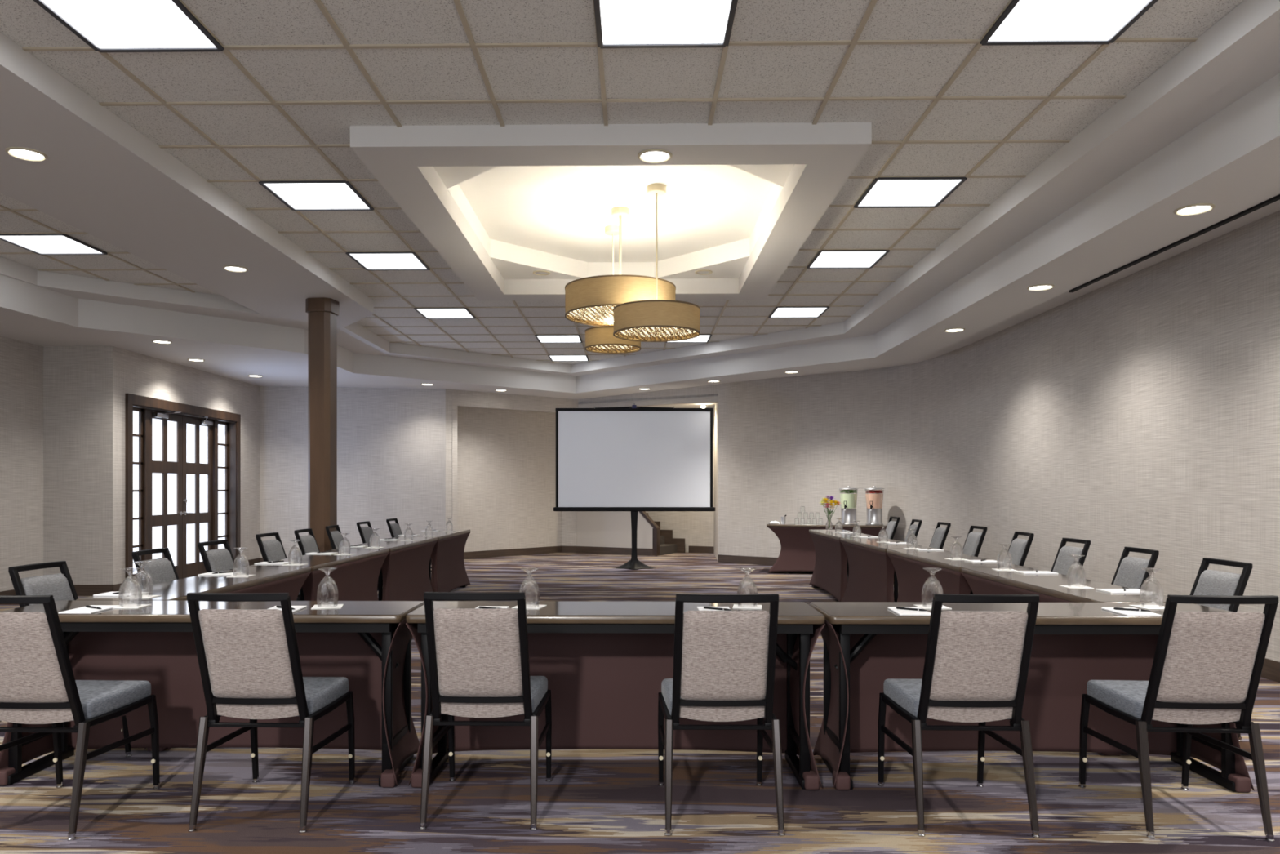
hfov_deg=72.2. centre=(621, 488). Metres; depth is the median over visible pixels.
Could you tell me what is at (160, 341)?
recessed light
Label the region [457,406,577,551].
wall
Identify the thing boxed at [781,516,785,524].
cup
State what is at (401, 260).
recessed light
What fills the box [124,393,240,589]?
trim
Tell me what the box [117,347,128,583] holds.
wall
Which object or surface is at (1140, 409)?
wall
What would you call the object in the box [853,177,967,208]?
recessed light
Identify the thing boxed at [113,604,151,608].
coaster
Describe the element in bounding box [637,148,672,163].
recessed light
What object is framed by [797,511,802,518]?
tumbler
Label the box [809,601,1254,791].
folding table
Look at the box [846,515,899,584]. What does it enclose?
banquet chair
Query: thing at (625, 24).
recessed light
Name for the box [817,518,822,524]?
tumbler
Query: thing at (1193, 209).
recessed light
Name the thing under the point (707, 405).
ceiling
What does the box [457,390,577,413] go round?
wall
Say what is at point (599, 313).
diffuser
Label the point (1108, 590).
pad
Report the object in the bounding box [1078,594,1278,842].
banquet chair
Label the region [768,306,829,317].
recessed light
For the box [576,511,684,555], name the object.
staircase
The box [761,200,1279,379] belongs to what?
ceiling
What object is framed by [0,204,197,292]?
trim
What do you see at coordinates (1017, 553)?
banquet chair
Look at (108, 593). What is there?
pad
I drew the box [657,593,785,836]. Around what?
banquet chair
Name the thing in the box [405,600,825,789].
folding table
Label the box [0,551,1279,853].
floor
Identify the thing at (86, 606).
ballpoint pen
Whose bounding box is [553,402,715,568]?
projection screen
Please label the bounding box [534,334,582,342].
recessed light
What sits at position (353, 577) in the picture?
folding table
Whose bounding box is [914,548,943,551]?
pad
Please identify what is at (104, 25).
recessed light
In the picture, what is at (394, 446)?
wall
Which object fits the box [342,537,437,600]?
folding table
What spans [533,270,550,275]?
recessed light
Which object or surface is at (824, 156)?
ceiling soffit
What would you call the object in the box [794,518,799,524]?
tumbler
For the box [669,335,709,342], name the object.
diffuser
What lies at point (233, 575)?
coaster
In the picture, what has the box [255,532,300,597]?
banquet chair
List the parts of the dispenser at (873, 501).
lid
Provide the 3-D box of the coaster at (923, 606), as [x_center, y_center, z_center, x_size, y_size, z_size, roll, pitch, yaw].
[1.400,0.531,3.953,0.128,0.002,0.128,0,0,0]
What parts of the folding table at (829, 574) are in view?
leg frame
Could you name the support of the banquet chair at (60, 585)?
on the floor
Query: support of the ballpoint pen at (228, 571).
on the pad at (206, 573)
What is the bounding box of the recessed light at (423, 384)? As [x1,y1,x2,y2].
[420,382,434,385]
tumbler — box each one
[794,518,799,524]
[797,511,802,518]
[800,506,804,511]
[800,518,804,524]
[803,511,808,518]
[806,518,811,524]
[808,511,813,518]
[812,518,817,524]
[815,512,820,518]
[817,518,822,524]
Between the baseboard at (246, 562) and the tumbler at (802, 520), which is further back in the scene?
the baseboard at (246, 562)
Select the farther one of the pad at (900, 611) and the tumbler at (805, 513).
the tumbler at (805, 513)
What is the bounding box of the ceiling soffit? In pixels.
[350,122,871,300]
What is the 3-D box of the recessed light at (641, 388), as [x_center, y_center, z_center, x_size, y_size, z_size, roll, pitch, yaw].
[0.381,-1.683,14.806,0.210,0.011,0.210,0,0,1]
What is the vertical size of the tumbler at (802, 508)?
0.088 m
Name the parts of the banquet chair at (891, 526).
backrest, frame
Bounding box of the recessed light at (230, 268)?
[222,265,248,271]
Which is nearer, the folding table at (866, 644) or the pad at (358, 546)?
the folding table at (866, 644)
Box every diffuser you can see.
[417,308,472,317]
[569,306,613,322]
[621,327,695,337]
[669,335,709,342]
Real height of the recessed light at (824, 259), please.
0.014 m
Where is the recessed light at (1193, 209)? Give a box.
[1173,203,1215,215]
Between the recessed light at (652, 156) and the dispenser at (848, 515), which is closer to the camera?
the recessed light at (652, 156)
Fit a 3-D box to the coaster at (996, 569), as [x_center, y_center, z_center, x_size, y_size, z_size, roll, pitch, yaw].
[2.513,0.531,5.760,0.128,0.002,0.128,0,0,8]
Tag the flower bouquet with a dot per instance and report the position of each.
(831, 504)
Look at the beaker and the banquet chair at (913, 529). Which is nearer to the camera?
the banquet chair at (913, 529)
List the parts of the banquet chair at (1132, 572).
backrest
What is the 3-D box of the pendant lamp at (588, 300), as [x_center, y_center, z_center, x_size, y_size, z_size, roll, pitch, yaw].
[-0.011,-1.898,7.381,0.932,0.904,0.932,0,0,1]
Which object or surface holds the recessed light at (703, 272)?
in the ceiling at (885, 70)
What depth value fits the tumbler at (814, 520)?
13.19 m
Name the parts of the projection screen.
post, frame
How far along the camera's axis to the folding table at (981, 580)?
4.99 m
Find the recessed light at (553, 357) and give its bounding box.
[547,355,589,360]
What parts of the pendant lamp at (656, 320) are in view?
lamp shade, rod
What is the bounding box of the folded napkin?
[768,520,780,524]
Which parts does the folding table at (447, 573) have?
leg frame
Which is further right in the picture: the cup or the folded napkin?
the cup
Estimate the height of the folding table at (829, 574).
0.735 m
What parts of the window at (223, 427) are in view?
pane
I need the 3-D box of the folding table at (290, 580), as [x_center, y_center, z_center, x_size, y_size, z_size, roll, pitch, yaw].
[-2.383,0.900,5.122,0.460,0.735,1.825,0,0,1]
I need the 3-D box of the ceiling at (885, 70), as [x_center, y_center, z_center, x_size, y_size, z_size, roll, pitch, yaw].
[-1.291,-2.268,6.772,11.200,0.245,19.500,0,0,1]
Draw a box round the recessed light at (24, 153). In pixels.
[4,146,48,161]
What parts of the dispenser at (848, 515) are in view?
lid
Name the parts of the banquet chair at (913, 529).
backrest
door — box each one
[150,410,184,578]
[182,415,213,578]
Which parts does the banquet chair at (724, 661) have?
leg, leg, seat, seat frame, panel, frame, leg, leg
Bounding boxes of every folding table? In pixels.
[0,600,424,787]
[76,566,311,751]
[248,547,389,600]
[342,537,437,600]
[398,528,470,600]
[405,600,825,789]
[808,529,879,601]
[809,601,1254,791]
[840,537,934,601]
[886,548,1026,601]
[961,567,1196,755]
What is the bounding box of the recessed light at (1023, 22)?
[980,0,1158,45]
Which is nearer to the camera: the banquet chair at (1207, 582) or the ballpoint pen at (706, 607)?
the ballpoint pen at (706, 607)
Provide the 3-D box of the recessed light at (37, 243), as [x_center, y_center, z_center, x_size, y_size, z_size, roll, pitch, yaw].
[-4.982,-2.133,7.662,0.628,0.014,0.628,0,0,1]
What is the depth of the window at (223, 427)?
13.45 m
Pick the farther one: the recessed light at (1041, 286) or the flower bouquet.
the flower bouquet
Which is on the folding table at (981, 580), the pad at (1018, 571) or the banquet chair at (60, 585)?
the pad at (1018, 571)
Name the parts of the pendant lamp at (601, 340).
lamp shade, rod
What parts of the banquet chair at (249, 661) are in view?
leg, panel, frame, leg, backrest, seat frame, seat, leg, leg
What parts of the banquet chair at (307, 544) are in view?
backrest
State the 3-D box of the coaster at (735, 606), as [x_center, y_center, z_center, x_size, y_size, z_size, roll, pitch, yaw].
[0.567,0.531,3.956,0.128,0.002,0.128,0,0,10]
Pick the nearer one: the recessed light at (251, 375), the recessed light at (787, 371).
the recessed light at (787, 371)
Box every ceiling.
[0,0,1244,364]
[577,393,717,408]
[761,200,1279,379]
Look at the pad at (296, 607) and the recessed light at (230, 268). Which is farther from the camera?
the recessed light at (230, 268)
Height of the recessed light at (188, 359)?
0.011 m
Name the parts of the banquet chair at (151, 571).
backrest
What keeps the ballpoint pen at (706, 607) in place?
on the pad at (700, 608)
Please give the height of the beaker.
0.141 m
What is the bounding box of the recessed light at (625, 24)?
[593,0,737,48]
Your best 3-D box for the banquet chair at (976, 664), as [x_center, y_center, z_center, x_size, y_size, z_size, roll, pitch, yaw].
[1.310,0.824,3.436,0.448,0.892,0.655,0,0,1]
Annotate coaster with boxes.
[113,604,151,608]
[121,595,161,598]
[226,574,254,577]
[282,563,307,565]
[311,604,343,608]
[333,553,355,555]
[511,604,546,608]
[732,604,761,608]
[914,604,951,608]
[945,558,968,559]
[991,568,1016,570]
[1058,585,1093,588]
[1128,604,1164,608]
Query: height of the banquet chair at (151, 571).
0.892 m
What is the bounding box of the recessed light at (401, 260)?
[345,251,430,270]
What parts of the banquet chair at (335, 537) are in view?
frame, backrest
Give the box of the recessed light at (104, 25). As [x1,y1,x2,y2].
[32,0,224,52]
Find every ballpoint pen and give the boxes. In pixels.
[85,604,102,608]
[112,589,139,593]
[212,570,233,573]
[478,605,500,608]
[703,606,731,610]
[896,606,927,610]
[1113,607,1150,611]
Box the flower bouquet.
[819,495,841,528]
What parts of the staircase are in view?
baseboard, newel post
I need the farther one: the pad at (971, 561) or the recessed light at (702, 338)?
the recessed light at (702, 338)
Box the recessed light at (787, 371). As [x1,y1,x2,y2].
[784,370,799,373]
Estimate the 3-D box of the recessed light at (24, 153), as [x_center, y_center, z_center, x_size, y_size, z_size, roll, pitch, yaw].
[-3.532,-1.984,5.207,0.210,0.011,0.210,0,0,1]
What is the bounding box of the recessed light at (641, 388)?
[638,387,650,390]
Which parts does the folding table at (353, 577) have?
leg frame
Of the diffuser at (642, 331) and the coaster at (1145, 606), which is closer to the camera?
the coaster at (1145, 606)
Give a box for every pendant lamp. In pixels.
[564,206,675,326]
[585,225,640,353]
[613,183,700,342]
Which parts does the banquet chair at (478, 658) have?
leg, leg, panel, frame, seat frame, backrest, seat, leg, leg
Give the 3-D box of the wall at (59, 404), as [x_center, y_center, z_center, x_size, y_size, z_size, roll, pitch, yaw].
[-6.573,-0.210,5.787,0.930,2.960,17.360,0,0,1]
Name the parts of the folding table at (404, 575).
leg frame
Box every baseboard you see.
[0,582,124,595]
[240,557,260,567]
[463,545,576,559]
[688,545,713,553]
[718,554,1279,682]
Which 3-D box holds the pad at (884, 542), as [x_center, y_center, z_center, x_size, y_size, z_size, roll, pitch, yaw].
[2.687,0.529,8.558,0.216,0.007,0.140,0,0,-1]
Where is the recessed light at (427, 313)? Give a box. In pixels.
[413,307,475,319]
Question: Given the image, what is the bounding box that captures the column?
[305,297,339,551]
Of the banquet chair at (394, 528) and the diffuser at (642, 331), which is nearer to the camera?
the diffuser at (642, 331)
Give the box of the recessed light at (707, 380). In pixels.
[706,380,720,382]
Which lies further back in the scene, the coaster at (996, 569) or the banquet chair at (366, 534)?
the banquet chair at (366, 534)
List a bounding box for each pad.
[57,604,119,613]
[93,591,151,595]
[197,572,242,575]
[253,561,293,564]
[268,605,306,613]
[305,551,337,554]
[340,545,368,547]
[375,538,399,540]
[475,605,509,608]
[697,606,729,610]
[857,536,880,537]
[884,542,911,543]
[887,606,930,615]
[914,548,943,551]
[964,560,1001,562]
[1013,570,1058,573]
[1095,588,1152,593]
[1101,607,1161,616]
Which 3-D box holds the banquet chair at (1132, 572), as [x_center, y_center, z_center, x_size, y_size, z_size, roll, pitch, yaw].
[2.983,0.824,5.561,0.655,0.892,0.448,0,0,3]
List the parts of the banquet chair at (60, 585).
frame, backrest, leg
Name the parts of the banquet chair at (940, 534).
backrest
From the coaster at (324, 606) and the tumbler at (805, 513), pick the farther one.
the tumbler at (805, 513)
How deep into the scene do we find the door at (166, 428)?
11.79 m
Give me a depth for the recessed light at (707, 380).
13.73 m
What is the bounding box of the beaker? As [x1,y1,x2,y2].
[781,514,786,524]
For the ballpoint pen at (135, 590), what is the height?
0.010 m
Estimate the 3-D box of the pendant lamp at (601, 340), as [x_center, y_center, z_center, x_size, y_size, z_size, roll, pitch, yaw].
[-0.078,-1.802,7.892,0.506,1.096,0.506,0,0,1]
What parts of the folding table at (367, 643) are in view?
leg frame, apron rail, leg frame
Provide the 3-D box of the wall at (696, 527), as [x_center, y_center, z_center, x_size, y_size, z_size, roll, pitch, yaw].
[0.481,-0.230,18.039,3.072,3.000,0.100,0,0,28]
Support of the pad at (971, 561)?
on the folding table at (920, 574)
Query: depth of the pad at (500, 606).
3.91 m
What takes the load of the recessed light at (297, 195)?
in the ceiling at (885, 70)
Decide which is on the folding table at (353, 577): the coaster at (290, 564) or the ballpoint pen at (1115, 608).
the coaster at (290, 564)
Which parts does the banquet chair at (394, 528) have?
frame, backrest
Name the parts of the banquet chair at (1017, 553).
backrest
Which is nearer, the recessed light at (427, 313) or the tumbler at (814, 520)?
the recessed light at (427, 313)
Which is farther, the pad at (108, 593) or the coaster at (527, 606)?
the pad at (108, 593)
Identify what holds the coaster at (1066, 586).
on the folding table at (981, 580)
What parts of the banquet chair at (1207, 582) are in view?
backrest, frame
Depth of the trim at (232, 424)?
13.07 m
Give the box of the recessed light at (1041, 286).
[1026,284,1054,290]
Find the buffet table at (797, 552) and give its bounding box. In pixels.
[766,522,887,573]
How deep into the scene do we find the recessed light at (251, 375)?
13.11 m
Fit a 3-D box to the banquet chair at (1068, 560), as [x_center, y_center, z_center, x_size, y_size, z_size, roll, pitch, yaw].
[3.115,0.824,6.591,0.655,0.892,0.448,0,0,0]
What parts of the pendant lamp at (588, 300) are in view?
lamp shade, rod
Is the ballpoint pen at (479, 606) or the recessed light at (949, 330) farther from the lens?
the recessed light at (949, 330)
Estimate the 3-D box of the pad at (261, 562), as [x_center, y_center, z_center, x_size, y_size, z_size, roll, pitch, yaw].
[-2.484,0.529,6.261,0.216,0.007,0.140,0,0,4]
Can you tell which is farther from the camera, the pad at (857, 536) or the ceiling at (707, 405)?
the ceiling at (707, 405)
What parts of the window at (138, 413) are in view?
pane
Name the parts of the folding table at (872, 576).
leg frame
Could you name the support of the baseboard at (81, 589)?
attached to the wall at (59, 404)
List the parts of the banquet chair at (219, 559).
frame, backrest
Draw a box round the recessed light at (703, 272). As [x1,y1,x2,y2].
[694,269,712,275]
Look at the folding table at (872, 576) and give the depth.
8.56 m
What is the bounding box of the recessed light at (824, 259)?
[806,249,889,268]
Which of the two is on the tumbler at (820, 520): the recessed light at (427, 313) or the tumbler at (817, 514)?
the tumbler at (817, 514)
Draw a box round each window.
[133,407,143,587]
[217,421,228,548]
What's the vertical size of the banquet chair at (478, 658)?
0.892 m
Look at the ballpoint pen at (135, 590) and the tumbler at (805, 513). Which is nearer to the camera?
the ballpoint pen at (135, 590)
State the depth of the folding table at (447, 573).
10.45 m
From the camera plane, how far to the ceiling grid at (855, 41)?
4.86 m
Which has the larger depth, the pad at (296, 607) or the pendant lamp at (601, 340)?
the pendant lamp at (601, 340)
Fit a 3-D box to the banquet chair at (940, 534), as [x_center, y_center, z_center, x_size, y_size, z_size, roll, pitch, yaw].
[3.318,0.824,9.847,0.655,0.892,0.448,0,0,2]
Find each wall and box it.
[0,336,259,591]
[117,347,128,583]
[259,386,452,557]
[452,389,457,528]
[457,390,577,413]
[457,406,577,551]
[577,384,718,408]
[644,407,713,552]
[713,402,718,560]
[718,210,1279,662]
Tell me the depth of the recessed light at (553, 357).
14.31 m
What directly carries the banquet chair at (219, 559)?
on the floor
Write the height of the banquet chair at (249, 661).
0.892 m
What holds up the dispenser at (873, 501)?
on the buffet table at (797, 552)
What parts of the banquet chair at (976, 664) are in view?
leg, leg, seat, seat frame, backrest, frame, panel, leg, leg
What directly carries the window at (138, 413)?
in the wall at (59, 404)
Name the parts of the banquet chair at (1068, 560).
backrest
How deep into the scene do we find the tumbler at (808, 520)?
13.21 m
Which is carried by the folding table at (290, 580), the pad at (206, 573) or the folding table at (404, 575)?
the pad at (206, 573)
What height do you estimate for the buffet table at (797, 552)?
0.735 m
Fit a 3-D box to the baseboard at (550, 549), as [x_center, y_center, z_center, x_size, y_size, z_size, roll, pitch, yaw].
[-2.130,1.204,16.520,3.072,0.133,0.283,0,0,-41]
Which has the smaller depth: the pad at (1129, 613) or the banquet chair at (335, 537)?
the pad at (1129, 613)
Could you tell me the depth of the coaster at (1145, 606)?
3.94 m
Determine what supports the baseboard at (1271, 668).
attached to the wall at (1140, 409)
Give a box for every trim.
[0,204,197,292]
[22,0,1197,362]
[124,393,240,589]
[133,404,236,564]
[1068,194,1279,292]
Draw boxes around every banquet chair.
[0,595,160,840]
[8,560,132,757]
[132,547,179,586]
[186,592,355,833]
[197,539,300,600]
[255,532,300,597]
[293,528,319,555]
[325,524,377,590]
[356,520,377,592]
[386,518,431,568]
[418,591,551,831]
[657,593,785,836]
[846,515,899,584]
[877,593,1039,838]
[904,519,922,543]
[928,521,951,549]
[960,525,986,556]
[1004,531,1034,566]
[1050,537,1090,577]
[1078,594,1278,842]
[1111,546,1159,590]
[1189,557,1252,742]
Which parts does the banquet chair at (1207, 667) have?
leg, leg, seat, seat frame, leg, frame, panel, leg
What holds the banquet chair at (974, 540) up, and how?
on the floor
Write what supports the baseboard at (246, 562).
attached to the wall at (59, 404)
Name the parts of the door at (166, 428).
pane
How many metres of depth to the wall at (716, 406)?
16.09 m
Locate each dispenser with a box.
[839,485,858,524]
[864,485,884,524]
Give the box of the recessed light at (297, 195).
[258,180,373,210]
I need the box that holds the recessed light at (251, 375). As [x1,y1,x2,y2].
[248,374,262,377]
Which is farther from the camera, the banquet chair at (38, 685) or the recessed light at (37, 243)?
the recessed light at (37, 243)
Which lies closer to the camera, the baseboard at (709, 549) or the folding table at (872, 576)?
the folding table at (872, 576)
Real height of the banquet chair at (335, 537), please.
0.892 m
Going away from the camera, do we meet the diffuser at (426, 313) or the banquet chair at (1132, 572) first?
the banquet chair at (1132, 572)
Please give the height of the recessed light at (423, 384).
0.011 m
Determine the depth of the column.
9.16 m
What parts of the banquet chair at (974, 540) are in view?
backrest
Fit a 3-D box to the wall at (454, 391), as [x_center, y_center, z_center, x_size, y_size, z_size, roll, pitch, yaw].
[-3.042,-0.210,15.170,0.100,2.960,0.575,0,0,-43]
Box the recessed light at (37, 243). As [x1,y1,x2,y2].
[0,233,107,254]
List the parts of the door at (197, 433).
pane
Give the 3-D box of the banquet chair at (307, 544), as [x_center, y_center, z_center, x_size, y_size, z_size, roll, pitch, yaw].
[-2.668,0.824,8.164,0.655,0.892,0.448,0,0,1]
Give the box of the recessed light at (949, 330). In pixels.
[943,328,964,332]
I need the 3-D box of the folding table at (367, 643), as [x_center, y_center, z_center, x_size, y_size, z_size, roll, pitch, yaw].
[-1.822,0.900,3.955,1.775,0.735,0.460,0,0,1]
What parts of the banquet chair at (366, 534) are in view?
frame, backrest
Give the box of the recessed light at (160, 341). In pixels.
[151,339,172,343]
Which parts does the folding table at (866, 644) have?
leg frame, apron rail, leg frame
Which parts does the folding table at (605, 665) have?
leg frame, apron rail, leg frame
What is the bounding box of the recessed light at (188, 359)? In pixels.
[186,358,204,361]
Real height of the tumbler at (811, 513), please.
0.088 m
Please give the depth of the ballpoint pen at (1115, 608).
3.79 m
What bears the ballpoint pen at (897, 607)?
on the pad at (900, 611)
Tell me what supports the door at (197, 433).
in the wall at (59, 404)
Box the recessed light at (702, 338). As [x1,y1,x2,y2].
[665,333,711,342]
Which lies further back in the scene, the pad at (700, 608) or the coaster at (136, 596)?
the coaster at (136, 596)
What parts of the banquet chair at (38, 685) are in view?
panel, frame, leg, seat frame, leg, seat, leg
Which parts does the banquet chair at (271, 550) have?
frame, backrest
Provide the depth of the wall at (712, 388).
15.72 m
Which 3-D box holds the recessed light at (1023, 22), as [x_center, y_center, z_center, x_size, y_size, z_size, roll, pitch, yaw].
[2.023,-2.133,3.889,0.628,0.014,0.628,0,0,1]
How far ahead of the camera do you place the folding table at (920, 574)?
6.83 m
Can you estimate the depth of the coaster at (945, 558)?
6.61 m
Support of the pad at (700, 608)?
on the folding table at (605, 665)
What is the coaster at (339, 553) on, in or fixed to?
on the folding table at (353, 577)
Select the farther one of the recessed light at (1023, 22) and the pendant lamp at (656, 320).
the pendant lamp at (656, 320)
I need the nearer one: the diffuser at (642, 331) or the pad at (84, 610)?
the pad at (84, 610)

